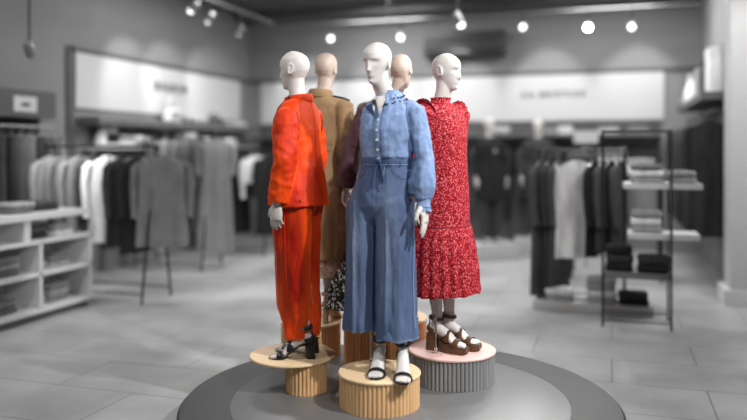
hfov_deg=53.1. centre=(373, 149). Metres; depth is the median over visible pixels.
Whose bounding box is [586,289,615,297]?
sweater
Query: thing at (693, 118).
coat
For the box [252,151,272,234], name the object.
coat
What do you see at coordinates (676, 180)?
sweater
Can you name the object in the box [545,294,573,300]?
sweater
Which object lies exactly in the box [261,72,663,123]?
wall sign
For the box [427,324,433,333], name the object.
mannequin foot
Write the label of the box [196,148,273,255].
clothes rack
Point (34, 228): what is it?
sweater
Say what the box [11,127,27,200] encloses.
trousers
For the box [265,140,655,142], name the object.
hanging rail
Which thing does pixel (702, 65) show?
trim
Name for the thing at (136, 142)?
sweater
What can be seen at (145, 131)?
clothes rack
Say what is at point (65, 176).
jacket
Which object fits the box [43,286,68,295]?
sweater
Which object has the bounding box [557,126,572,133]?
price card
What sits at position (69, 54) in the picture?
trim
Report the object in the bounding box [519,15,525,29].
track spotlight
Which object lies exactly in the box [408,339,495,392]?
plinth
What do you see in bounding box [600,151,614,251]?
jacket
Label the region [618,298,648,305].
sweater
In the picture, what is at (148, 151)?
dress
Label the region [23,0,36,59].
track spotlight
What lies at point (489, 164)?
mannequin
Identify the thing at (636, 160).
sweater
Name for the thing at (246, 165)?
jacket
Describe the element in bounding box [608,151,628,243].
jacket
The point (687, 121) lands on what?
coat
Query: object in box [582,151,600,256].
coat
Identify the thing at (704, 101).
wall shelf
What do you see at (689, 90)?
handbag
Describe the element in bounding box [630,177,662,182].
sweater
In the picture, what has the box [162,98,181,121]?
handbag
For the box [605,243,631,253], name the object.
sweater
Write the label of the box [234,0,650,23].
trim
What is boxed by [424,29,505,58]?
air conditioner
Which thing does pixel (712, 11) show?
wall
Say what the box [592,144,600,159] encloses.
jacket
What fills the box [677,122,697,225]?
coat
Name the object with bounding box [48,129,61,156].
trousers
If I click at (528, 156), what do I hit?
mannequin
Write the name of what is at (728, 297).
baseboard
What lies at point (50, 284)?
sweater
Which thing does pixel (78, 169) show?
coat
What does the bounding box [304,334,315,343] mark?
mannequin foot
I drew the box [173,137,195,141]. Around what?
sweater
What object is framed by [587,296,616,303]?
sweater
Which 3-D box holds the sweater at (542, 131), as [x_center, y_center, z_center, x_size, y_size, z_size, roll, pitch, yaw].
[2.804,-0.289,12.093,0.323,0.058,0.242,0,0,14]
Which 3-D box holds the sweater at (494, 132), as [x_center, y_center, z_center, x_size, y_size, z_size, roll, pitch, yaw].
[2.098,-0.289,12.329,0.323,0.058,0.242,0,0,17]
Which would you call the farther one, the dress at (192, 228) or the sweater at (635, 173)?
the dress at (192, 228)
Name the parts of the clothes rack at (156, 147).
rail, rail, rail, frame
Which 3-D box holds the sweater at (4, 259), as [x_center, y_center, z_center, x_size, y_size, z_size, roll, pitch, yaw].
[-3.405,1.003,6.805,0.242,0.058,0.303,0,0,17]
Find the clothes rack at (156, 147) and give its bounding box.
[45,145,171,304]
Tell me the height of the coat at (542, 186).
1.484 m
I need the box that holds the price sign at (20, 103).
[13,95,36,112]
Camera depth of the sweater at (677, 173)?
6.64 m
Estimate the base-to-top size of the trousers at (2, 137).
1.100 m
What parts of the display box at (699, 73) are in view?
box lid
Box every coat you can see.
[74,148,98,231]
[101,147,128,247]
[115,148,150,254]
[129,156,193,247]
[176,132,194,224]
[189,133,205,225]
[231,151,252,234]
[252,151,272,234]
[528,154,545,295]
[538,151,553,295]
[546,151,569,287]
[554,149,598,258]
[565,148,574,162]
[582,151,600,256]
[666,121,687,212]
[669,131,674,216]
[673,118,693,217]
[673,118,695,219]
[673,119,697,220]
[674,123,694,222]
[675,124,692,224]
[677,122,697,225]
[678,114,705,227]
[680,113,707,229]
[682,112,723,237]
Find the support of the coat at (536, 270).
hanging from the clothes rack at (538, 150)
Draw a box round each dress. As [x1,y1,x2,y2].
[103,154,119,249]
[145,132,158,158]
[168,132,189,225]
[190,225,197,231]
[196,130,236,252]
[468,142,475,218]
[503,143,511,219]
[621,143,628,215]
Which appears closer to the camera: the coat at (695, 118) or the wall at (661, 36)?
the coat at (695, 118)
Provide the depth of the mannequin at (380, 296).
4.10 m
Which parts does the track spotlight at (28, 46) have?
stem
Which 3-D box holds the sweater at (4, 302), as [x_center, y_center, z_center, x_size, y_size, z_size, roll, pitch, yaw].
[-3.419,1.397,6.783,0.242,0.058,0.303,0,0,16]
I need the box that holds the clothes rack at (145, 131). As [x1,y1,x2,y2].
[133,130,222,271]
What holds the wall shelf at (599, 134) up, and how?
attached to the panel
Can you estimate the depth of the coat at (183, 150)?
9.97 m
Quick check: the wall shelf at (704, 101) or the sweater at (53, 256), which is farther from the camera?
the wall shelf at (704, 101)
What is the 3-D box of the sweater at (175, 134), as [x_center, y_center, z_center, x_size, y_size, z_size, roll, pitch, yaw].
[-2.903,-0.232,11.536,0.263,0.068,0.343,0,0,15]
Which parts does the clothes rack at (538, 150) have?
frame, rail, rail, frame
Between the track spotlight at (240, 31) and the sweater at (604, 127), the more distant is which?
the sweater at (604, 127)
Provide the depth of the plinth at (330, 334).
5.13 m
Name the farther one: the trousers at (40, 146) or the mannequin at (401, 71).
the trousers at (40, 146)
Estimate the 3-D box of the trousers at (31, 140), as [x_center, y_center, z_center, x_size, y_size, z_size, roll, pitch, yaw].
[-3.868,0.280,8.206,0.410,1.100,0.103,0,0,17]
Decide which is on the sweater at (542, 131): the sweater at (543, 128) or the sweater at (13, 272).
the sweater at (543, 128)
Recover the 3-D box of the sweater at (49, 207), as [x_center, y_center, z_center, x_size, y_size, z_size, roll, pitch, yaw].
[-3.282,0.566,7.329,0.263,0.048,0.323,0,0,15]
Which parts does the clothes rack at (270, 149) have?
rail, rail, rail, frame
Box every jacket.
[28,148,58,222]
[43,148,71,221]
[56,148,86,228]
[239,155,261,198]
[516,142,523,197]
[556,148,561,159]
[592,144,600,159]
[592,160,605,251]
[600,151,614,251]
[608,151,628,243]
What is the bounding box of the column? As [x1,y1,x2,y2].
[724,0,746,290]
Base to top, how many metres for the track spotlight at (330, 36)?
0.294 m
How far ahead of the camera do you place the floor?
6.41 m
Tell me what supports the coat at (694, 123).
hanging from the hanging rail at (698, 115)
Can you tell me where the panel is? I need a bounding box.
[261,121,659,173]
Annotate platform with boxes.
[176,344,625,419]
[533,290,653,316]
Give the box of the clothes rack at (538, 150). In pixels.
[536,149,627,301]
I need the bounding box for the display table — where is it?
[569,169,663,282]
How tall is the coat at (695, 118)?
1.374 m
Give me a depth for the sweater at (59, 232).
7.38 m
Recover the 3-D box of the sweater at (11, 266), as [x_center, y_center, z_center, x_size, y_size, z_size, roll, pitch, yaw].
[-3.414,1.062,6.817,0.242,0.058,0.303,0,0,15]
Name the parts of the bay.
panel, rail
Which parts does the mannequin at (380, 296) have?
support rod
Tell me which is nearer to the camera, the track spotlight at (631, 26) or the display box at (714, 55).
the display box at (714, 55)
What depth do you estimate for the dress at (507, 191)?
12.06 m
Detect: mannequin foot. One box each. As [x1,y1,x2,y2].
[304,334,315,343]
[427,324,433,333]
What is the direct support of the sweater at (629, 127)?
on the sweater
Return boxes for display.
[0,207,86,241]
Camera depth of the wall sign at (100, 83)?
10.80 m
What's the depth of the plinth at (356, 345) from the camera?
4.84 m
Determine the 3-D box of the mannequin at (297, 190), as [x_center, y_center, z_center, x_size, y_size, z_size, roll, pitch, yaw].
[-0.457,0.319,4.548,0.355,1.844,0.575,0,0,39]
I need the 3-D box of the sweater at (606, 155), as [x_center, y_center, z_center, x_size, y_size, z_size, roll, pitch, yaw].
[2.980,0.068,9.392,0.323,0.068,0.263,0,0,17]
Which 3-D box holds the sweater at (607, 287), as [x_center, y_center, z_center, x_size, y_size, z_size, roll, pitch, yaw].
[2.265,1.351,7.446,0.283,0.063,0.222,0,0,15]
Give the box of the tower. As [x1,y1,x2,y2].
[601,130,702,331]
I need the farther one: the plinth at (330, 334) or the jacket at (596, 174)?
the jacket at (596, 174)
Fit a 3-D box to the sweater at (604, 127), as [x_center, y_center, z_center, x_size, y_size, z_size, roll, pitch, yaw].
[3.714,-0.348,11.817,0.323,0.058,0.242,0,0,15]
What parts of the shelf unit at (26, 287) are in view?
panel, panel, panel, shelf, panel, panel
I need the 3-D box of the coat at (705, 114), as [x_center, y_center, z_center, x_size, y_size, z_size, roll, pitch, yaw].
[3.916,0.240,8.818,0.588,1.374,0.156,0,0,21]
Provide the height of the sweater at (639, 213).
0.068 m
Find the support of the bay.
on the floor
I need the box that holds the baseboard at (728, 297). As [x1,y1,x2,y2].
[717,282,746,306]
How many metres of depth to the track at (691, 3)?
11.31 m
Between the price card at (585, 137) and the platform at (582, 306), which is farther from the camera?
the price card at (585, 137)
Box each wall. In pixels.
[0,0,249,272]
[250,0,700,252]
[701,0,723,278]
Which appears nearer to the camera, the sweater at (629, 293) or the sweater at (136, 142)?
the sweater at (629, 293)
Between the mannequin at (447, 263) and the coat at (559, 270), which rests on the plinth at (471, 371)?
the mannequin at (447, 263)
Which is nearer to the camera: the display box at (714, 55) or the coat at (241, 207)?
the display box at (714, 55)
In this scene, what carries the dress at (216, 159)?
hanging from the clothes rack at (145, 131)
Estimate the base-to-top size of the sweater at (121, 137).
0.068 m
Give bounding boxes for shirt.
[81,148,115,242]
[152,134,169,156]
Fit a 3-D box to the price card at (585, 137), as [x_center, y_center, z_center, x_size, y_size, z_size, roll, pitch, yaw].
[2.904,0.669,10.206,0.320,1.862,0.020,0,0,18]
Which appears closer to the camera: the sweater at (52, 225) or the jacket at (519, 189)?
the sweater at (52, 225)
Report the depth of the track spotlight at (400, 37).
11.67 m
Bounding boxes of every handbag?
[95,125,119,144]
[148,128,165,140]
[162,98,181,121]
[206,114,222,123]
[683,74,693,102]
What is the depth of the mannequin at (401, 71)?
5.00 m
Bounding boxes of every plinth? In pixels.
[249,343,335,396]
[280,317,341,356]
[338,359,420,418]
[344,311,426,364]
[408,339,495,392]
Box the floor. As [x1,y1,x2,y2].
[0,236,746,419]
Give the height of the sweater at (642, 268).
0.078 m
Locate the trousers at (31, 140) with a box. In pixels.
[21,128,37,224]
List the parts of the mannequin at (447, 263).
support rod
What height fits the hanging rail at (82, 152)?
0.024 m
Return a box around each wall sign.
[74,52,239,119]
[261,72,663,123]
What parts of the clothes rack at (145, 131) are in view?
frame, rail, rail, rail, frame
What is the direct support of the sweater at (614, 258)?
on the sweater at (609, 266)
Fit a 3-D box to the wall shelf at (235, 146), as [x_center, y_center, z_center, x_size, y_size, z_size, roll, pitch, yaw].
[-2.924,-0.035,11.509,0.330,0.050,4.450,0,0,18]
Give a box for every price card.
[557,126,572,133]
[574,131,597,266]
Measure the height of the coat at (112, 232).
1.074 m
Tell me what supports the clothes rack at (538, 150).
on the platform at (582, 306)
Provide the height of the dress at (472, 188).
1.274 m
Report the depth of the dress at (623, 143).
11.68 m
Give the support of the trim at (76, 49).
attached to the wall at (160, 31)
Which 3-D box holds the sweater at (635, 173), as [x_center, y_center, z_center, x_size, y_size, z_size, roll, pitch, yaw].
[2.503,0.212,6.837,0.283,0.058,0.242,0,0,20]
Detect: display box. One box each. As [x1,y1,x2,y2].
[694,67,704,95]
[705,46,723,90]
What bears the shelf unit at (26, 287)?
on the floor
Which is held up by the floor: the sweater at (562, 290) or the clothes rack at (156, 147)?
the clothes rack at (156, 147)
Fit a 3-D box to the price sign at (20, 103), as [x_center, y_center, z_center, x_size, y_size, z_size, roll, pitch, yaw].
[-3.837,-0.505,8.237,0.016,0.170,0.340,0,0,18]
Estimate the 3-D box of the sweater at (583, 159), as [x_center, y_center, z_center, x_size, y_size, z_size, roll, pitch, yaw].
[2.639,0.137,9.493,0.323,0.068,0.263,0,0,18]
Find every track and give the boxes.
[208,0,274,24]
[232,0,702,30]
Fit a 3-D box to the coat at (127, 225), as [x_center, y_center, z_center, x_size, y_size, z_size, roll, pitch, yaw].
[-2.544,0.525,8.033,0.144,1.144,0.608,0,0,22]
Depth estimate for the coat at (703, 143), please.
8.35 m
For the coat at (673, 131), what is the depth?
10.34 m
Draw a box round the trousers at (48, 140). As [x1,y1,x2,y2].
[39,129,53,222]
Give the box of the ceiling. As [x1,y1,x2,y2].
[199,0,440,12]
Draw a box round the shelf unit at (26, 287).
[0,231,91,330]
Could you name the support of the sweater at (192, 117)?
on the sweater at (192, 121)
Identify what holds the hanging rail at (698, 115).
attached to the wall at (712, 11)
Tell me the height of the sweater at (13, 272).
0.058 m
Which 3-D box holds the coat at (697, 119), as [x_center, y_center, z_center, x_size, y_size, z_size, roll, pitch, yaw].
[4.184,0.240,9.655,0.588,1.374,0.158,0,0,13]
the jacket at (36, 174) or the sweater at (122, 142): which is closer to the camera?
the jacket at (36, 174)
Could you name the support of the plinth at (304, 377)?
on the display platform at (523, 388)
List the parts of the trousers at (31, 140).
trouser leg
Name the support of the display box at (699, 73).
on the wall shelf at (704, 101)
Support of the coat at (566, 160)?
hanging from the hanging rail at (566, 140)
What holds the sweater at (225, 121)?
on the sweater at (238, 124)
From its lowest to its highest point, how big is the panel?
0.850 m
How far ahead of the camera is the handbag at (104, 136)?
9.64 m
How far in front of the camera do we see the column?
7.68 m
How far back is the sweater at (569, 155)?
9.38 m
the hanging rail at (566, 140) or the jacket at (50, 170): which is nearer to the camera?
the jacket at (50, 170)
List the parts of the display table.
leg, leg, leg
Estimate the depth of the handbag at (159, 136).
10.71 m
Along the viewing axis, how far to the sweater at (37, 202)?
7.27 m
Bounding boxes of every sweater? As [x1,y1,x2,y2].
[0,201,35,208]
[0,207,33,214]
[0,255,19,265]
[0,262,18,271]
[0,269,19,278]
[0,298,16,309]
[0,306,17,315]
[26,200,58,205]
[29,205,57,210]
[31,225,48,233]
[31,232,47,239]
[37,222,72,229]
[43,252,68,261]
[43,280,68,289]
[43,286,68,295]
[45,293,66,302]
[46,228,72,235]
[46,259,68,267]
[119,135,135,140]
[120,140,135,144]
[135,136,149,140]
[135,141,146,144]
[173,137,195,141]
[174,133,196,136]
[182,116,207,120]
[183,120,208,123]
[222,138,235,142]
[224,120,245,122]
[224,123,245,125]
[493,127,510,130]
[493,131,510,133]
[541,127,557,130]
[541,130,556,133]
[545,286,573,294]
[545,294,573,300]
[567,153,593,157]
[568,158,593,162]
[586,282,615,290]
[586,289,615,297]
[587,275,615,283]
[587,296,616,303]
[597,153,622,157]
[598,126,618,129]
[598,158,622,163]
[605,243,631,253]
[605,261,632,271]
[606,253,633,262]
[618,289,647,298]
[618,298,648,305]
[627,158,654,163]
[628,126,649,129]
[630,163,662,169]
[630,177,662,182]
[631,170,663,176]
[631,209,661,217]
[631,217,660,225]
[632,225,661,232]
[637,253,669,264]
[637,262,669,273]
[667,170,695,176]
[668,177,696,183]
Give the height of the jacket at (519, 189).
0.924 m
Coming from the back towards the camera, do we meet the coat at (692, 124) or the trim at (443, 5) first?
the trim at (443, 5)
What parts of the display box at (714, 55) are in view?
box lid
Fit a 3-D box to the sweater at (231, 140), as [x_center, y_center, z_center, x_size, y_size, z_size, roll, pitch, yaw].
[-2.525,-0.163,12.761,0.263,0.068,0.343,0,0,20]
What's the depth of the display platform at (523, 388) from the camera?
4.30 m
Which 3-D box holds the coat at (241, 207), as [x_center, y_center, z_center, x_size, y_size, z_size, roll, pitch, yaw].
[-2.070,0.633,11.683,0.135,1.324,0.598,0,0,22]
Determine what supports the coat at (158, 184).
hanging from the clothes rack at (156, 147)
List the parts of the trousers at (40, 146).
trouser leg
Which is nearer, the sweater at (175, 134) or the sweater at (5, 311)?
the sweater at (5, 311)
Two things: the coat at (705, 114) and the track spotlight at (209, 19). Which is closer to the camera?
the coat at (705, 114)
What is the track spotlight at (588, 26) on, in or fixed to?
hanging from the track at (691, 3)
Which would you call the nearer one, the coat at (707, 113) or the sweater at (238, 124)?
the coat at (707, 113)
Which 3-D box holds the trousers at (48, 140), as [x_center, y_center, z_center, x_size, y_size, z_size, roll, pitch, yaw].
[-3.783,0.280,8.472,0.410,1.100,0.104,0,0,21]
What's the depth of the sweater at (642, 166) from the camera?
6.74 m
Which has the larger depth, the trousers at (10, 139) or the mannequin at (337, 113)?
the trousers at (10, 139)
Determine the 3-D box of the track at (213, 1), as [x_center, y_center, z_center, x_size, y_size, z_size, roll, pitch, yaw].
[-2.339,-2.234,9.774,0.044,0.432,4.800,0,0,18]
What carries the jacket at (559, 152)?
hanging from the hanging rail at (566, 140)
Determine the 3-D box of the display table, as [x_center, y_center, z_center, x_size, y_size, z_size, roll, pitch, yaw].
[3.034,0.920,9.424,1.150,1.360,0.600,0,0,18]
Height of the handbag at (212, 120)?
0.180 m
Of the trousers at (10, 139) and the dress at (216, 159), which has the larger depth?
the dress at (216, 159)
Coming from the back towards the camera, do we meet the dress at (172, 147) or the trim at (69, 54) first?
the dress at (172, 147)
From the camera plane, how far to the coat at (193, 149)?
9.86 m
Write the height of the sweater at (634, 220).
0.068 m
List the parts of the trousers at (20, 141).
trouser leg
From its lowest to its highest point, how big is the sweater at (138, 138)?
0.068 m
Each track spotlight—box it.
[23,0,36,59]
[188,0,199,13]
[205,1,214,23]
[236,13,244,35]
[328,25,333,41]
[397,21,403,40]
[453,0,464,27]
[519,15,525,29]
[584,11,591,30]
[628,9,635,29]
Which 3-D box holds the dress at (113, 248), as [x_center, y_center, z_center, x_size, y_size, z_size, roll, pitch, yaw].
[-3.431,0.670,9.871,0.345,1.274,0.157,0,0,25]
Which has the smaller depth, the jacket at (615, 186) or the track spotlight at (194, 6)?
the jacket at (615, 186)
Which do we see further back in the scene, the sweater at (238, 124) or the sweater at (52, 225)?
the sweater at (238, 124)
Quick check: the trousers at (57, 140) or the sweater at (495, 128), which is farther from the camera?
the sweater at (495, 128)
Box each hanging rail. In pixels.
[82,152,248,153]
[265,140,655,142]
[685,109,723,120]
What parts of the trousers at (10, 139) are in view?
trouser leg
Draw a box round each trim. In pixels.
[66,45,73,156]
[71,46,249,83]
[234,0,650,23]
[250,66,698,83]
[699,43,723,67]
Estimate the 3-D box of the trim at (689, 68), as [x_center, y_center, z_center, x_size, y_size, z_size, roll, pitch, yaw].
[1.383,-1.265,12.769,7.770,0.070,0.030,0,0,18]
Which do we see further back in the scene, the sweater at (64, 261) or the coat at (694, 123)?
the coat at (694, 123)
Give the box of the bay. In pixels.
[0,87,55,135]
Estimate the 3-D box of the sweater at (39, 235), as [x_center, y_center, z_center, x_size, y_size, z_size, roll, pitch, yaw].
[-3.307,0.816,7.159,0.263,0.058,0.303,0,0,17]
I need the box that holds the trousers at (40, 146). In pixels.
[30,128,45,223]
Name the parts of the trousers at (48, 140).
trouser leg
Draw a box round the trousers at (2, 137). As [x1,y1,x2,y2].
[0,135,5,208]
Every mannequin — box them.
[267,51,328,359]
[308,53,357,323]
[325,54,417,318]
[342,42,435,384]
[413,53,481,355]
[470,117,520,261]
[515,119,557,256]
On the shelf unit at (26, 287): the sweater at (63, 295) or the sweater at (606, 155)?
the sweater at (63, 295)
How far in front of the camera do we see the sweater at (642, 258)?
6.73 m
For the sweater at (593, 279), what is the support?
on the sweater at (607, 287)
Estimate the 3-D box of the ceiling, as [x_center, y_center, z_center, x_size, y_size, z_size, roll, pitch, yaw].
[1.689,-2.500,4.552,13.550,0.100,15.700,0,0,18]
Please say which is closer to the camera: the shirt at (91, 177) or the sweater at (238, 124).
the shirt at (91, 177)
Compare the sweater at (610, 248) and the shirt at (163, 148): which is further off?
the shirt at (163, 148)
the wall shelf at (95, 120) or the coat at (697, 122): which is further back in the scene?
the wall shelf at (95, 120)
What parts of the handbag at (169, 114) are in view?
handle, handle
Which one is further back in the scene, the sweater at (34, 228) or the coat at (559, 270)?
the coat at (559, 270)
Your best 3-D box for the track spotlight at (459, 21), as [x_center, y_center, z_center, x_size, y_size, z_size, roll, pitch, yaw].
[0.994,-1.862,8.716,0.138,0.877,0.103,0,0,6]
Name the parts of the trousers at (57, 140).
trouser leg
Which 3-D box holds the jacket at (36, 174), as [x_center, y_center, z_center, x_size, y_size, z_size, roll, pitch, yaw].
[-3.601,0.375,8.371,0.144,0.844,0.608,0,0,21]
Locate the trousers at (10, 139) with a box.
[1,127,15,201]
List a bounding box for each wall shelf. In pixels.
[76,116,258,132]
[76,146,257,148]
[257,133,659,138]
[677,91,723,112]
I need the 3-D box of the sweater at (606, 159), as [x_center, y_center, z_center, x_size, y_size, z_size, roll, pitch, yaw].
[2.982,0.137,9.384,0.323,0.068,0.263,0,0,15]
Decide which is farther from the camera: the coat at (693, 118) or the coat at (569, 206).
the coat at (693, 118)
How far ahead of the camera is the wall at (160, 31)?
10.23 m
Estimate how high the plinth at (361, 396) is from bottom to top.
0.190 m

